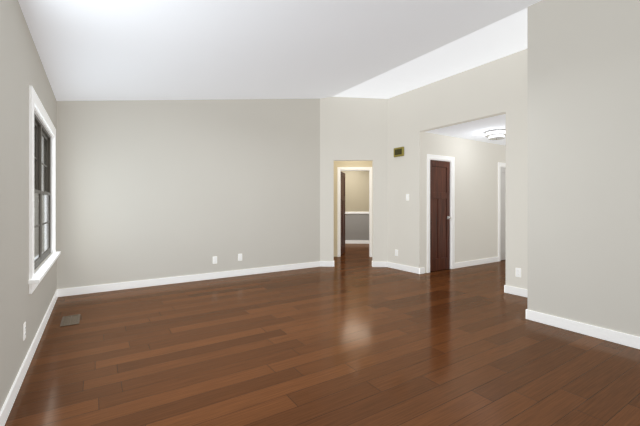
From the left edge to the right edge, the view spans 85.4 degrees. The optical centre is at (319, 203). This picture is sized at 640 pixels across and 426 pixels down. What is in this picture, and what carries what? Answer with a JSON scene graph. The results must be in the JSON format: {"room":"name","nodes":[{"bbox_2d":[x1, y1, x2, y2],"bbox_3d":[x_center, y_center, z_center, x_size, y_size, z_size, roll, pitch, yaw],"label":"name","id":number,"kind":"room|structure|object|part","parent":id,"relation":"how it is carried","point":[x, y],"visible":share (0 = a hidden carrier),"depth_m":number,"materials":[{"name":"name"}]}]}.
{"room":"empty living room","nodes":[
{"label":"empty living room","id":0,"kind":"room"},
{"bbox_2d":[0,0,56,410],"bbox_3d":[-1.556,-0.600,1.436,0.200,3.600,7.500,0,0,-33],"label":"wall","id":1,"kind":"structure","parent":0,"point":[22,69],"depth_m":2.22,"materials":[{"name":"beige paint"}]},
{"bbox_2d":[23,322,25,340],"bbox_3d":[-2.092,0.900,2.459,0.008,0.115,0.070,0,0,-33],"label":"electrical outlet","id":2,"kind":"object","parent":1,"relation":"attached to","point":[24,330],"visible":1,"depth_m":2.44,"materials":[{"name":"white plastic"}]},
{"bbox_2d":[0,289,59,425],"bbox_3d":[-1.466,1.150,1.494,0.013,0.100,7.100,0,0,-33],"label":"baseboard","id":3,"kind":"structure","parent":1,"relation":"attached to","point":[7,406],"depth_m":2.40,"materials":[{"name":"white wood"}]},
{"bbox_2d":[28,86,60,293],"bbox_3d":[-2.709,-0.107,3.405,0.135,1.585,1.900,0,0,-33],"label":"window","id":4,"kind":"structure","parent":1,"relation":"in","point":[42,193],"depth_m":3.35,"materials":[{"name":"white wood"}]},
{"bbox_3d":[-2.746,-0.113,3.382,0.048,1.375,1.640,0,0,-33],"label":"frame","id":5,"kind":"part","parent":4,"relation":"part of","materials":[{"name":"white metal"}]},
{"bbox_2d":[57,98,319,288],"bbox_3d":[-1.776,-0.600,5.636,4.380,3.600,0.200,0,0,-33],"label":"wall","id":6,"kind":"structure","parent":0,"point":[151,189],"depth_m":5.32,"materials":[{"name":"beige paint"}]},
{"bbox_2d":[60,261,319,296],"bbox_3d":[-1.676,1.150,5.573,4.020,0.100,0.013,0,0,-33],"label":"baseboard","id":7,"kind":"structure","parent":6,"relation":"attached to","point":[198,277],"depth_m":5.26,"materials":[{"name":"white wood"}]},
{"bbox_2d":[213,256,216,263],"bbox_3d":[-1.687,0.900,5.571,0.070,0.115,0.008,0,0,-33],"label":"electrical outlet","id":8,"kind":"object","parent":6,"relation":"attached to","point":[214,259],"visible":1,"depth_m":5.57,"materials":[{"name":"white plastic"}]},
{"bbox_2d":[18,0,540,100],"bbox_3d":[0.181,-1.752,2.645,4.430,0.916,7.650,0,0,-33],"label":"ceiling","id":9,"kind":"structure","parent":0,"point":[96,50],"depth_m":3.54,"materials":[{"name":"white paint"}]},
{"bbox_2d":[5,244,639,425],"bbox_3d":[2.409,1.250,7.679,13.630,0.100,13.700,0,0,-33],"label":"floor","id":10,"kind":"structure","parent":0,"point":[352,337],"depth_m":2.69,"materials":[{"name":"brown wood"}]},
{"bbox_2d":[60,314,79,326],"bbox_3d":[-2.568,1.197,3.574,0.155,0.006,0.350,0,0,-33],"label":"floor vent","id":11,"kind":"object","parent":10,"relation":"in","point":[70,320],"visible":1,"depth_m":3.56,"materials":[{"name":"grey metal"}]},
{"bbox_2d":[320,261,386,266],"bbox_3d":[0.672,1.150,7.244,1.296,0.100,1.247,0,0,3],"label":"baseboard","id":12,"kind":"structure","parent":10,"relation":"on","point":[331,264],"depth_m":6.64,"materials":[{"name":"white wood"}]},
{"bbox_2d":[334,161,371,256],"bbox_3d":[0.710,-0.600,7.942,4.540,3.600,0.120,0,0,3],"label":"wall","id":13,"kind":"structure","parent":0,"point":[352,164],"depth_m":7.90,"materials":[{"name":"beige paint"}]},
{"bbox_2d":[341,172,346,254],"bbox_3d":[0.538,0.217,8.345,0.157,1.954,0.652,0,0,14],"label":"door","id":14,"kind":"structure","parent":13,"relation":"in","point":[343,214],"depth_m":8.32,"materials":[{"name":"brown wood"}]},
{"bbox_2d":[337,167,371,256],"bbox_3d":[0.799,0.182,7.930,0.800,2.035,0.136,0,0,3],"label":"door frame","id":15,"kind":"structure","parent":13,"relation":"attached to","point":[340,169],"depth_m":7.88,"materials":[{"name":"white wood"}]},
{"bbox_2d":[320,97,387,261],"bbox_3d":[0.647,-0.600,6.694,1.288,3.600,0.120,0,0,3],"label":"wall","id":16,"kind":"structure","parent":0,"point":[353,129],"depth_m":6.63,"materials":[{"name":"beige paint"}]},
{"bbox_2d":[341,171,368,239],"bbox_3d":[0.830,-0.600,10.589,4.540,3.600,0.120,0,0,3],"label":"wall","id":17,"kind":"structure","parent":0,"point":[356,197],"depth_m":10.51,"materials":[{"name":"beige paint"}]},
{"bbox_2d":[345,240,368,243],"bbox_3d":[0.826,1.150,10.523,4.300,0.100,0.013,0,0,3],"label":"baseboard","id":18,"kind":"structure","parent":17,"relation":"attached to","point":[356,241],"depth_m":10.49,"materials":[{"name":"white wood"}]},
{"bbox_2d":[345,212,368,213],"bbox_3d":[0.826,0.268,10.515,4.300,0.065,0.028,0,0,3],"label":"trim","id":19,"kind":"structure","parent":17,"relation":"attached to","point":[357,212],"depth_m":10.49,"materials":[{"name":"white wood"}]},
{"bbox_2d":[332,8,526,98],"bbox_3d":[2.463,-2.101,4.115,1.000,0.218,7.650,0,0,-33],"label":"ceiling","id":20,"kind":"structure","parent":0,"point":[504,37],"depth_m":4.87,"materials":[{"name":"white paint"}]},
{"bbox_2d":[388,49,526,288],"bbox_3d":[2.120,-0.600,5.423,0.120,3.600,3.080,0,0,-33],"label":"wall","id":21,"kind":"structure","parent":0,"point":[497,87],"depth_m":5.36,"materials":[{"name":"beige paint"}]},
{"bbox_2d":[394,147,403,156],"bbox_3d":[1.438,-0.950,6.340,0.034,0.170,0.250,0,0,-33],"label":"door chime","id":22,"kind":"object","parent":21,"relation":"attached to","point":[398,151],"visible":0.92,"depth_m":6.32,"materials":[{"name":"gold metal"}]},
{"bbox_2d":[394,148,401,155],"bbox_3d":[1.425,-0.950,6.332,0.004,0.100,0.170,0,0,-33],"label":"grille","id":23,"kind":"object","parent":22,"relation":"attached to","point":[397,151],"depth_m":6.33,"materials":[{"name":"gold metal"}]},
{"bbox_2d":[387,262,419,273],"bbox_3d":[1.493,1.150,6.273,0.013,0.100,0.795,0,0,-33],"label":"baseboard","id":24,"kind":"structure","parent":21,"relation":"attached to","point":[391,265],"depth_m":6.23,"materials":[{"name":"white wood"}]},
{"bbox_2d":[504,285,526,296],"bbox_3d":[2.694,1.150,4.409,0.013,0.100,0.713,0,0,-33],"label":"baseboard","id":25,"kind":"structure","parent":21,"relation":"attached to","point":[507,289],"depth_m":4.58,"materials":[{"name":"white wood"}]},
{"bbox_2d":[516,268,520,276],"bbox_3d":[2.603,0.900,4.556,0.008,0.115,0.070,0,0,-33],"label":"electrical outlet","id":26,"kind":"object","parent":21,"relation":"attached to","point":[518,272],"visible":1,"depth_m":4.55,"materials":[{"name":"white plastic"}]},
{"bbox_2d":[424,132,505,272],"bbox_3d":[3.305,-0.600,7.055,3.640,3.600,0.120,0,0,-33],"label":"wall","id":27,"kind":"structure","parent":0,"point":[476,200],"depth_m":6.75,"materials":[{"name":"beige paint"}]},
{"bbox_2d":[430,160,450,270],"bbox_3d":[2.157,0.206,6.289,0.572,1.975,0.157,0,0,-33],"label":"closet door","id":28,"kind":"structure","parent":27,"relation":"in","point":[440,217],"depth_m":6.28,"materials":[{"name":"brown wood"}]},
{"bbox_2d":[427,154,454,272],"bbox_3d":[2.149,0.165,6.301,0.750,2.070,0.136,0,0,-33],"label":"trim","id":29,"kind":"structure","parent":27,"relation":"attached to","point":[441,158],"depth_m":6.37,"materials":[{"name":"white wood"}]},
{"bbox_2d":[455,257,497,267],"bbox_3d":[3.107,1.150,6.849,1.455,0.100,0.013,0,0,-33],"label":"baseboard","id":30,"kind":"structure","parent":27,"relation":"attached to","point":[488,260],"depth_m":6.80,"materials":[{"name":"white wood"}]},
{"bbox_2d":[498,162,505,261],"bbox_3d":[4.087,0.165,7.550,0.950,2.070,0.136,0,0,-33],"label":"door frame","id":31,"kind":"structure","parent":27,"relation":"attached to","point":[501,164],"depth_m":7.25,"materials":[{"name":"white wood"}]},
{"bbox_2d":[500,167,505,259],"bbox_3d":[4.095,0.206,7.537,0.772,1.975,0.157,0,0,-33],"label":"door","id":32,"kind":"structure","parent":27,"relation":"in","point":[502,213],"depth_m":7.40,"materials":[{"name":"white wood"}]},
{"bbox_2d":[426,114,505,144],"bbox_3d":[3.774,-1.310,6.328,3.640,0.120,1.850,0,0,-33],"label":"ceiling","id":33,"kind":"structure","parent":0,"point":[476,130],"depth_m":5.82,"materials":[{"name":"white paint"}]},
{"bbox_2d":[485,129,505,139],"bbox_3d":[3.044,-1.180,5.983,0.370,0.140,0.370,0,0,-33],"label":"ceiling light","id":34,"kind":"object","parent":33,"relation":"in","point":[498,134],"visible":0.92,"depth_m":5.87,"materials":[{"name":"silver metal"}]},
{"bbox_2d":[527,0,639,336],"bbox_3d":[3.501,-0.600,2.357,0.880,3.600,3.570,0,0,-33],"label":"wall","id":35,"kind":"structure","parent":0,"point":[583,161],"depth_m":3.20,"materials":[{"name":"beige paint"}]},
{"bbox_2d":[526,309,639,348],"bbox_3d":[3.060,1.150,2.217,0.013,0.100,3.353,0,0,-33],"label":"baseboard","id":36,"kind":"structure","parent":35,"relation":"attached to","point":[633,341],"depth_m":3.17,"materials":[{"name":"white wood"}]}
]}

